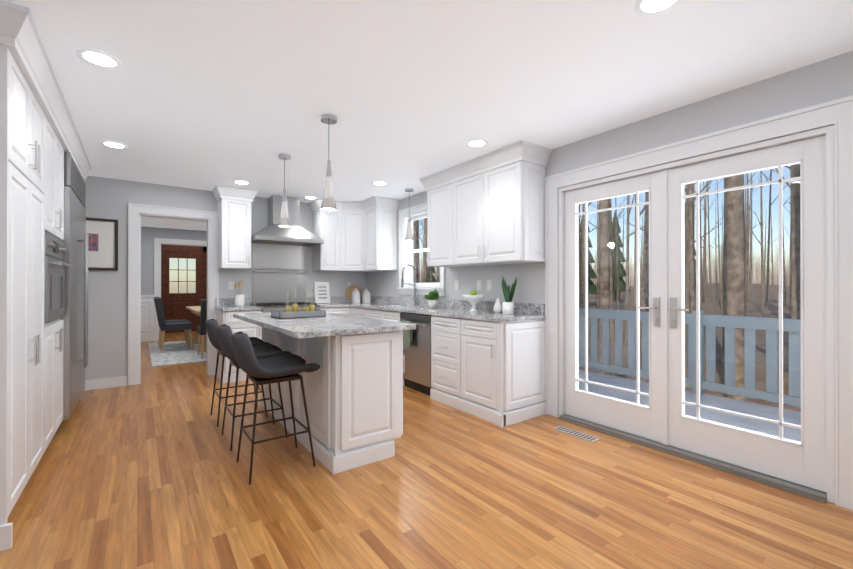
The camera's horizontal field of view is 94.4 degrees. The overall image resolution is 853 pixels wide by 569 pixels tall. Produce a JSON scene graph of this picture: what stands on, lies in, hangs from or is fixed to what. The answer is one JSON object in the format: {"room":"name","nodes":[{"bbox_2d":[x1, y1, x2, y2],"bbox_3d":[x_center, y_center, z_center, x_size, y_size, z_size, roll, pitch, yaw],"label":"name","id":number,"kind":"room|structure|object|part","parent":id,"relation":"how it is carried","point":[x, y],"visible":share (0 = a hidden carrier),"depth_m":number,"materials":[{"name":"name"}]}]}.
{"room":"kitchen","nodes":[
{"label":"kitchen","id":0,"kind":"room"},
{"bbox_2d":[141,226,206,294],"bbox_3d":[-5.372,-0.009,9.026,4.230,2.460,0.120,0,0,-36],"label":"wall","id":1,"kind":"structure","parent":0,"point":[149,235],"depth_m":8.54,"materials":[{"name":"grey paint"}]},
{"bbox_2d":[141,238,206,341],"bbox_3d":[-5.826,0.105,8.673,3.060,2.230,0.155,0,0,-36],"label":"trim","id":2,"kind":"structure","parent":1,"relation":"attached to","point":[150,328],"depth_m":8.55,"materials":[{"name":"white wood"}]},
{"bbox_2d":[84,176,366,384],"bbox_3d":[-2.810,-0.019,5.387,4.380,2.460,0.120,0,0,-36],"label":"wall","id":3,"kind":"structure","parent":0,"point":[108,198],"depth_m":4.72,"materials":[{"name":"grey paint"}]},
{"bbox_2d":[86,217,117,270],"bbox_3d":[-3.860,-0.466,4.529,0.510,0.600,0.025,0,0,-36],"label":"framed art","id":4,"kind":"object","parent":3,"relation":"attached to","point":[102,243],"visible":0.58,"depth_m":4.59,"materials":[{"name":"white paper"}]},
{"bbox_2d":[84,376,126,390],"bbox_3d":[-4.001,1.152,4.429,1.030,0.115,0.013,0,0,-36],"label":"baseboard","id":5,"kind":"structure","parent":3,"relation":"attached to","point":[93,384],"depth_m":4.60,"materials":[{"name":"white wood"}]},
{"bbox_2d":[128,203,218,385],"bbox_3d":[-3.230,0.118,5.080,0.970,2.185,0.176,0,0,-36],"label":"door frame","id":6,"kind":"structure","parent":3,"relation":"attached to","point":[136,212],"depth_m":4.81,"materials":[{"name":"white"}]},
{"bbox_2d":[228,281,233,289],"bbox_3d":[-2.674,0.014,5.405,0.072,0.116,0.006,0,0,-36],"label":"wall outlet plate","id":7,"kind":"object","parent":3,"relation":"attached to","point":[230,283],"depth_m":5.40,"materials":[{"name":"white plastic"}]},
{"bbox_2d":[212,185,257,269],"bbox_3d":[-2.549,-0.727,5.251,0.490,1.037,0.405,0,0,-36],"label":"upper cabinet","id":8,"kind":"object","parent":3,"relation":"attached to","point":[234,224],"visible":0.98,"depth_m":5.14,"materials":[{"name":"white wood"}]},
{"bbox_2d":[252,243,307,301],"bbox_3d":[-2.117,-0.149,5.739,0.755,0.858,0.123,0,0,-36],"label":"backsplash","id":9,"kind":"structure","parent":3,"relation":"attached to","point":[278,272],"depth_m":5.76,"materials":[{"name":"silver metal"}]},
{"bbox_2d":[251,195,323,245],"bbox_3d":[-1.992,-0.914,5.600,0.920,0.661,0.497,0,0,-36],"label":"range hood","id":10,"kind":"object","parent":3,"relation":"attached to","point":[273,232],"visible":0.83,"depth_m":5.52,"materials":[{"name":"silver metal"}]},
{"bbox_2d":[308,196,399,271],"bbox_3d":[-1.101,-0.726,5.915,0.992,1.037,1.039,0,0,-36],"label":"upper cabinet","id":11,"kind":"object","parent":3,"relation":"attached to","point":[358,236],"visible":0.98,"depth_m":5.88,"materials":[{"name":"white wood"}]},
{"bbox_2d":[0,331,852,568],"bbox_3d":[-2.464,1.241,5.036,4.530,0.060,13.350,0,0,-36],"label":"floor","id":12,"kind":"structure","parent":0,"point":[149,472],"depth_m":2.19,"materials":[{"name":"brown wood"}]},
{"bbox_2d":[0,0,91,551],"bbox_3d":[-2.984,-0.024,2.790,0.732,2.457,3.012,0,0,-36],"label":"pantry","id":13,"kind":"object","parent":12,"relation":"on","point":[39,135],"visible":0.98,"depth_m":2.10,"materials":[{"name":"white wood"}]},
{"bbox_2d":[44,232,75,323],"bbox_3d":[-2.862,-0.040,2.725,0.597,0.600,0.760,0,0,-36],"label":"built-in oven","id":14,"kind":"object","parent":13,"relation":"in","point":[54,291],"visible":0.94,"depth_m":2.75,"materials":[{"name":"silver metal"}]},
{"bbox_2d":[54,152,87,434],"bbox_3d":[-3.490,0.067,3.510,0.743,2.280,1.202,0,0,-36],"label":"refrigerator","id":15,"kind":"object","parent":12,"relation":"on","point":[75,353],"visible":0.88,"depth_m":3.45,"materials":[{"name":"silver metal"}]},
{"bbox_2d":[148,341,206,366],"bbox_3d":[-3.795,1.211,7.735,2.660,0.012,2.820,0,0,-36],"label":"area rug","id":16,"kind":"object","parent":12,"relation":"on","point":[177,352],"visible":0.36,"depth_m":6.79,"materials":[{"name":"grey fabric"}]},
{"bbox_2d":[154,297,188,347],"bbox_3d":[-5.025,0.723,7.780,0.574,0.960,0.470,0,0,-36],"label":"dining chair","id":17,"kind":"object","parent":16,"relation":"on","point":[185,331],"visible":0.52,"depth_m":7.75,"materials":[{"name":"grey fabric"}]},
{"bbox_2d":[155,298,192,352],"bbox_3d":[-4.642,0.721,7.255,0.574,0.960,0.470,0,0,-36],"label":"dining chair","id":18,"kind":"object","parent":16,"relation":"on","point":[170,326],"visible":0.96,"depth_m":7.04,"materials":[{"name":"grey fabric"}]},
{"bbox_2d":[186,306,206,351],"bbox_3d":[-4.072,0.830,7.794,1.000,0.744,1.900,0,0,-36],"label":"dining table","id":19,"kind":"object","parent":16,"relation":"on","point":[195,309],"visible":0.23,"depth_m":7.55,"materials":[{"name":"beige wood"}]},
{"bbox_2d":[197,299,206,358],"bbox_3d":[-3.564,0.720,6.657,0.470,0.960,0.574,0,0,-36],"label":"dining chair","id":20,"kind":"object","parent":16,"relation":"on","point":[201,329],"visible":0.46,"depth_m":6.37,"materials":[{"name":"grey fabric"}]},
{"bbox_2d":[205,319,270,426],"bbox_3d":[-1.727,0.758,3.613,0.520,0.900,0.465,0,0,-36],"label":"bar stool","id":21,"kind":"object","parent":12,"relation":"on","point":[211,325],"visible":0.54,"depth_m":3.45,"materials":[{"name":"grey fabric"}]},
{"bbox_2d":[215,298,262,383],"bbox_3d":[-2.465,0.698,5.168,0.461,1.024,0.630,0,0,-36],"label":"base cabinet","id":22,"kind":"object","parent":12,"relation":"on","point":[226,308],"depth_m":4.95,"materials":[{"name":"white wood"}]},
{"bbox_2d":[234,281,243,305],"bbox_3d":[-2.523,0.117,5.324,0.124,0.345,0.124,0,0,-36],"label":"utensil crock","id":23,"kind":"object","parent":22,"relation":"on","point":[239,299],"visible":1,"depth_m":5.29,"materials":[{"name":"white ceramic"}]},
{"bbox_2d":[216,324,291,450],"bbox_3d":[-1.373,0.757,3.128,0.520,0.900,0.465,0,0,-36],"label":"bar stool","id":24,"kind":"object","parent":12,"relation":"on","point":[224,333],"visible":0.65,"depth_m":3.00,"materials":[{"name":"grey fabric"}]},
{"bbox_2d":[231,331,319,484],"bbox_3d":[-1.020,0.756,2.643,0.520,0.900,0.465,0,0,-36],"label":"bar stool","id":25,"kind":"object","parent":12,"relation":"on","point":[281,368],"visible":1,"depth_m":2.53,"materials":[{"name":"grey fabric"}]},
{"bbox_2d":[252,301,319,340],"bbox_3d":[-1.951,0.729,5.509,0.760,0.965,0.661,0,0,-36],"label":"range","id":26,"kind":"object","parent":12,"relation":"on","point":[271,306],"visible":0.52,"depth_m":5.35,"materials":[{"name":"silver metal"}]},
{"bbox_2d":[306,296,346,314],"bbox_3d":[-1.488,0.700,5.883,0.418,1.024,0.627,0,0,-36],"label":"countertop","id":27,"kind":"structure","parent":12,"relation":"on","point":[338,304],"depth_m":5.77,"materials":[{"name":"white stone"}]},
{"bbox_2d":[314,282,329,302],"bbox_3d":[-1.620,0.126,6.131,0.240,0.329,0.069,0,0,-36],"label":"framed picture","id":28,"kind":"object","parent":27,"relation":"on","point":[322,292],"visible":0.94,"depth_m":6.12,"materials":[{"name":"white paper"}]},
{"bbox_2d":[260,328,404,473],"bbox_3d":[-0.903,0.764,3.422,0.581,0.885,1.852,0,0,-36],"label":"kitchen island","id":29,"kind":"object","parent":12,"relation":"on","point":[353,387],"depth_m":2.69,"materials":[{"name":"white wood"}]},
{"bbox_2d":[233,312,415,339],"bbox_3d":[-0.993,0.303,3.358,0.844,0.034,1.960,0,0,-36],"label":"island countertop","id":30,"kind":"structure","parent":29,"relation":"on","point":[334,324],"depth_m":2.81,"materials":[{"name":"grey stone"}]},
{"bbox_2d":[271,288,325,318],"bbox_3d":[-1.134,0.157,3.496,0.400,0.257,0.270,0,0,-36],"label":"tray","id":31,"kind":"object","parent":30,"relation":"on","point":[303,312],"visible":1,"depth_m":3.43,"materials":[{"name":"grey wood"}]},
{"bbox_2d":[398,312,431,394],"bbox_3d":[0.068,0.770,4.582,0.636,0.878,0.602,0,0,-36],"label":"dishwasher","id":32,"kind":"object","parent":12,"relation":"on","point":[416,351],"visible":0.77,"depth_m":4.38,"materials":[{"name":"silver metal"}]},
{"bbox_2d":[347,296,545,426],"bbox_3d":[-0.198,0.698,4.967,0.646,1.024,3.627,0,0,-36],"label":"base cabinet","id":33,"kind":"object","parent":12,"relation":"on","point":[487,363],"depth_m":3.65,"materials":[{"name":"white wood"}]},
{"bbox_2d":[345,285,361,301],"bbox_3d":[-1.189,0.146,6.456,0.290,0.289,0.056,0,0,-36],"label":"round cutting board","id":34,"kind":"object","parent":33,"relation":"on","point":[349,290],"visible":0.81,"depth_m":6.42,"materials":[{"name":"beige wood"}]},
{"bbox_2d":[352,288,359,302],"bbox_3d":[-1.124,0.175,6.283,0.106,0.235,0.108,0,0,-36],"label":"canister","id":35,"kind":"object","parent":33,"relation":"on","point":[355,294],"depth_m":6.24,"materials":[{"name":"white ceramic"}]},
{"bbox_2d":[362,289,370,302],"bbox_3d":[-0.960,0.180,6.303,0.101,0.225,0.103,0,0,-36],"label":"canister","id":36,"kind":"object","parent":33,"relation":"on","point":[366,294],"depth_m":6.27,"materials":[{"name":"white ceramic"}]},
{"bbox_2d":[401,264,417,305],"bbox_3d":[-0.219,0.008,5.280,0.245,0.564,0.102,0,0,-36],"label":"sink faucet","id":37,"kind":"object","parent":33,"relation":"on","point":[403,283],"visible":1,"depth_m":5.33,"materials":[{"name":"silver metal"}]},
{"bbox_2d":[423,288,441,307],"bbox_3d":[0.068,0.167,4.841,0.244,0.243,0.255,0,0,-36],"label":"potted herb plant","id":38,"kind":"object","parent":33,"relation":"on","point":[431,296],"visible":1,"depth_m":4.79,"materials":[{"name":"green plant"}]},
{"bbox_2d":[462,290,485,311],"bbox_3d":[0.502,0.172,4.189,0.250,0.230,0.250,0,0,-36],"label":"bowl","id":39,"kind":"object","parent":33,"relation":"on","point":[473,298],"visible":1,"depth_m":4.14,"materials":[{"name":"white ceramic"}]},
{"bbox_2d":[493,298,501,312],"bbox_3d":[0.722,0.199,3.990,0.096,0.175,0.095,0,0,-36],"label":"vase","id":40,"kind":"object","parent":33,"relation":"on","point":[497,307],"visible":0.96,"depth_m":3.96,"materials":[{"name":"white ceramic"}]},
{"bbox_2d":[501,275,516,313],"bbox_3d":[0.797,0.095,3.872,0.154,0.382,0.120,0,0,-36],"label":"potted plant","id":41,"kind":"object","parent":33,"relation":"on","point":[508,304],"visible":1,"depth_m":3.84,"materials":[{"name":"white ceramic"}]},
{"bbox_2d":[553,426,599,442],"bbox_3d":[1.205,1.204,3.189,0.110,0.005,0.360,0,0,-36],"label":"floor vent","id":42,"kind":"object","parent":12,"relation":"in","point":[578,434],"visible":1,"depth_m":3.17,"materials":[{"name":"silver metal"}]},
{"bbox_2d":[4,0,852,230],"bbox_3d":[-2.464,-1.299,5.043,4.530,0.100,13.350,0,0,-36],"label":"ceiling","id":43,"kind":"structure","parent":0,"point":[209,95],"depth_m":2.36,"materials":[{"name":"white paint"}]},
{"bbox_2d":[76,48,121,69],"bbox_3d":[-1.814,-1.249,2.193,0.196,0.009,0.196,0,0,-36],"label":"recessed light","id":44,"kind":"object","parent":43,"relation":"in","point":[99,59],"visible":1,"depth_m":2.19,"materials":[{"name":"white plastic"}]},
{"bbox_2d":[100,141,127,149],"bbox_3d":[-2.793,-1.246,3.534,0.196,0.009,0.196,0,0,-36],"label":"recessed light","id":45,"kind":"object","parent":43,"relation":"in","point":[114,145],"visible":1,"depth_m":3.53,"materials":[{"name":"white"}]},
{"bbox_2d":[233,180,249,184],"bbox_3d":[-2.256,-1.242,4.817,0.196,0.009,0.196,0,0,-36],"label":"recessed light","id":46,"kind":"object","parent":43,"relation":"in","point":[240,182],"visible":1,"depth_m":4.81,"materials":[{"name":"white"}]},
{"bbox_2d":[278,154,290,226],"bbox_3d":[-1.379,-0.906,3.834,0.120,0.687,0.120,0,0,-36],"label":"pendant light","id":47,"kind":"object","parent":43,"relation":"hanging from","point":[284,220],"visible":1,"depth_m":3.81,"materials":[{"name":"silver metal"}]},
{"bbox_2d":[303,196,316,199],"bbox_3d":[-1.661,-1.240,5.647,0.196,0.009,0.196,0,0,-36],"label":"recessed light","id":48,"kind":"object","parent":43,"relation":"in","point":[310,197],"visible":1,"depth_m":5.63,"materials":[{"name":"white plastic"}]},
{"bbox_2d":[321,115,336,210],"bbox_3d":[-0.734,-0.908,2.967,0.120,0.687,0.120,0,0,-36],"label":"pendant light","id":49,"kind":"object","parent":43,"relation":"hanging from","point":[328,202],"visible":1,"depth_m":2.94,"materials":[{"name":"white glass"}]},
{"bbox_2d":[372,181,387,185],"bbox_3d":[-0.575,-1.242,4.854,0.196,0.009,0.196,0,0,-36],"label":"recessed light","id":50,"kind":"object","parent":43,"relation":"in","point":[379,183],"visible":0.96,"depth_m":4.86,"materials":[{"name":"white plastic"}]},
{"bbox_2d":[405,188,413,240],"bbox_3d":[-0.227,-0.910,5.157,0.120,0.672,0.120,0,0,-36],"label":"pendant light","id":51,"kind":"object","parent":43,"relation":"hanging from","point":[409,236],"visible":1,"depth_m":5.13,"materials":[{"name":"silver metal"}]},
{"bbox_2d":[465,139,487,147],"bbox_3d":[0.443,-1.246,3.493,0.196,0.009,0.196,0,0,-36],"label":"recessed light","id":52,"kind":"object","parent":43,"relation":"in","point":[476,143],"visible":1,"depth_m":3.49,"materials":[{"name":"white plastic"}]},
{"bbox_2d":[635,0,682,16],"bbox_3d":[1.028,-1.250,1.741,0.196,0.009,0.196,0,0,-36],"label":"recessed light","id":53,"kind":"object","parent":43,"relation":"in","point":[647,8],"visible":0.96,"depth_m":1.78,"materials":[{"name":"white plastic"}]},
{"bbox_2d":[367,50,852,368],"bbox_3d":[1.103,-0.022,3.866,0.150,2.460,7.250,0,0,-36],"label":"wall","id":54,"kind":"structure","parent":0,"point":[824,81],"depth_m":2.94,"materials":[{"name":"grey paint"}]},
{"bbox_2d":[397,203,445,295],"bbox_3d":[-0.031,-0.469,5.379,0.200,1.220,1.090,0,0,-36],"label":"window","id":55,"kind":"structure","parent":54,"relation":"in","point":[404,246],"depth_m":5.63,"materials":[{"name":"white wood"}]},
{"bbox_3d":[-0.004,-0.473,5.399,0.067,0.986,0.826,0,0,-36],"label":"double-hung window sash","id":56,"kind":"part","parent":55,"relation":"part of","materials":[{"name":"white wood"}]},
{"bbox_2d":[427,180,450,266],"bbox_3d":[0.283,-0.666,4.573,0.340,0.910,0.474,0,0,-36],"label":"upper cabinet","id":57,"kind":"object","parent":54,"relation":"attached to","point":[439,195],"depth_m":4.47,"materials":[{"name":"white wood"}]},
{"bbox_2d":[455,280,458,289],"bbox_3d":[0.362,0.010,4.743,0.008,0.116,0.072,0,0,-36],"label":"wall outlet plate","id":58,"kind":"object","parent":54,"relation":"attached to","point":[457,281],"depth_m":4.73,"materials":[{"name":"white plastic"}]},
{"bbox_2d":[477,280,481,290],"bbox_3d":[0.592,0.009,4.428,0.008,0.116,0.072,0,0,-36],"label":"wall outlet plate","id":59,"kind":"object","parent":54,"relation":"attached to","point":[479,285],"depth_m":4.42,"materials":[{"name":"white plastic"}]},
{"bbox_2d":[487,280,491,290],"bbox_3d":[0.684,0.009,4.303,0.008,0.116,0.072,0,0,-36],"label":"wall outlet plate","id":60,"kind":"object","parent":54,"relation":"attached to","point":[489,282],"depth_m":4.29,"materials":[{"name":"white plastic"}]},
{"bbox_2d":[451,156,546,266],"bbox_3d":[0.705,-0.668,3.994,0.340,0.910,0.958,0,0,-36],"label":"upper cabinet","id":61,"kind":"object","parent":54,"relation":"attached to","point":[487,209],"depth_m":3.73,"materials":[{"name":"white wood"}]},
{"bbox_2d":[565,171,661,442],"bbox_3d":[1.500,0.167,3.245,0.109,2.014,0.845,0,0,-36],"label":"door leaf","id":62,"kind":"structure","parent":54,"relation":"in","point":[637,418],"depth_m":3.20,"materials":[{"name":"white"}]},
{"bbox_2d":[545,95,852,509],"bbox_3d":[1.779,0.100,2.923,0.230,2.210,2.020,0,0,-36],"label":"door frame","id":63,"kind":"structure","parent":54,"relation":"attached to","point":[838,113],"depth_m":2.40,"materials":[{"name":"white wood"}]},
{"bbox_2d":[668,135,826,492],"bbox_3d":[2.000,0.165,2.559,0.109,2.014,0.845,0,0,-36],"label":"door leaf","id":64,"kind":"structure","parent":54,"relation":"in","point":[803,462],"depth_m":2.43,"materials":[{"name":"white wood"}]},
{"bbox_3d":[-6.339,-0.006,10.351,4.230,2.460,0.200,0,0,-36],"label":"wall","id":65,"kind":"structure","parent":0,"visible":0},
{"bbox_2d":[161,245,206,332],"bbox_3d":[-6.159,0.074,10.309,1.650,2.300,0.070,0,0,-36],"label":"entry door","id":66,"kind":"structure","parent":65,"relation":"in","point":[174,305],"depth_m":10.19,"materials":[{"name":"brown wood"}]},
{"label":"outside","id":67,"kind":"structure","parent":0,"visible":0},
{"bbox_2d":[420,246,788,287],"bbox_3d":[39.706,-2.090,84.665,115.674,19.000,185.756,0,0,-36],"label":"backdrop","id":68,"kind":"structure","parent":67,"point":[756,269],"depth_m":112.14,"materials":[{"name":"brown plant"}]},
{"bbox_2d":[579,283,800,411],"bbox_3d":[57.549,1.520,66.734,168.000,6.158,260.000,0,0,-36],"label":"forest","id":69,"kind":"object","parent":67,"point":[764,313],"depth_m":23.26,"materials":[{"name":"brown plant"}]},
{"bbox_2d":[421,210,704,302],"bbox_3d":[18.804,-4.170,65.989,35.851,15.470,43.638,0,0,-36],"label":"trees","id":70,"kind":"object","parent":69,"relation":"on","point":[591,274],"depth_m":53.95,"materials":[{"name":"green plant"}]},
{"bbox_2d":[413,163,800,400],"bbox_3d":[22.253,-10.319,76.544,113.925,29.845,112.908,0,0,-36],"label":"trees","id":71,"kind":"object","parent":69,"relation":"on","point":[689,251],"depth_m":19.63,"materials":[{"name":"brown plant"}]},
{"bbox_2d":[579,370,800,441],"bbox_3d":[2.385,2.723,3.897,1.955,2.970,11.500,0,0,-36],"label":"deck","id":72,"kind":"object","parent":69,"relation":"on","point":[770,413],"depth_m":3.97,"materials":[{"name":"grey wood"}]},
{"bbox_2d":[579,308,800,407],"bbox_3d":[3.122,0.769,4.448,0.120,0.939,11.513,0,0,-36],"label":"deck railing","id":73,"kind":"object","parent":72,"relation":"on","point":[793,384],"depth_m":4.37,"materials":[{"name":"grey wood"}]}
]}

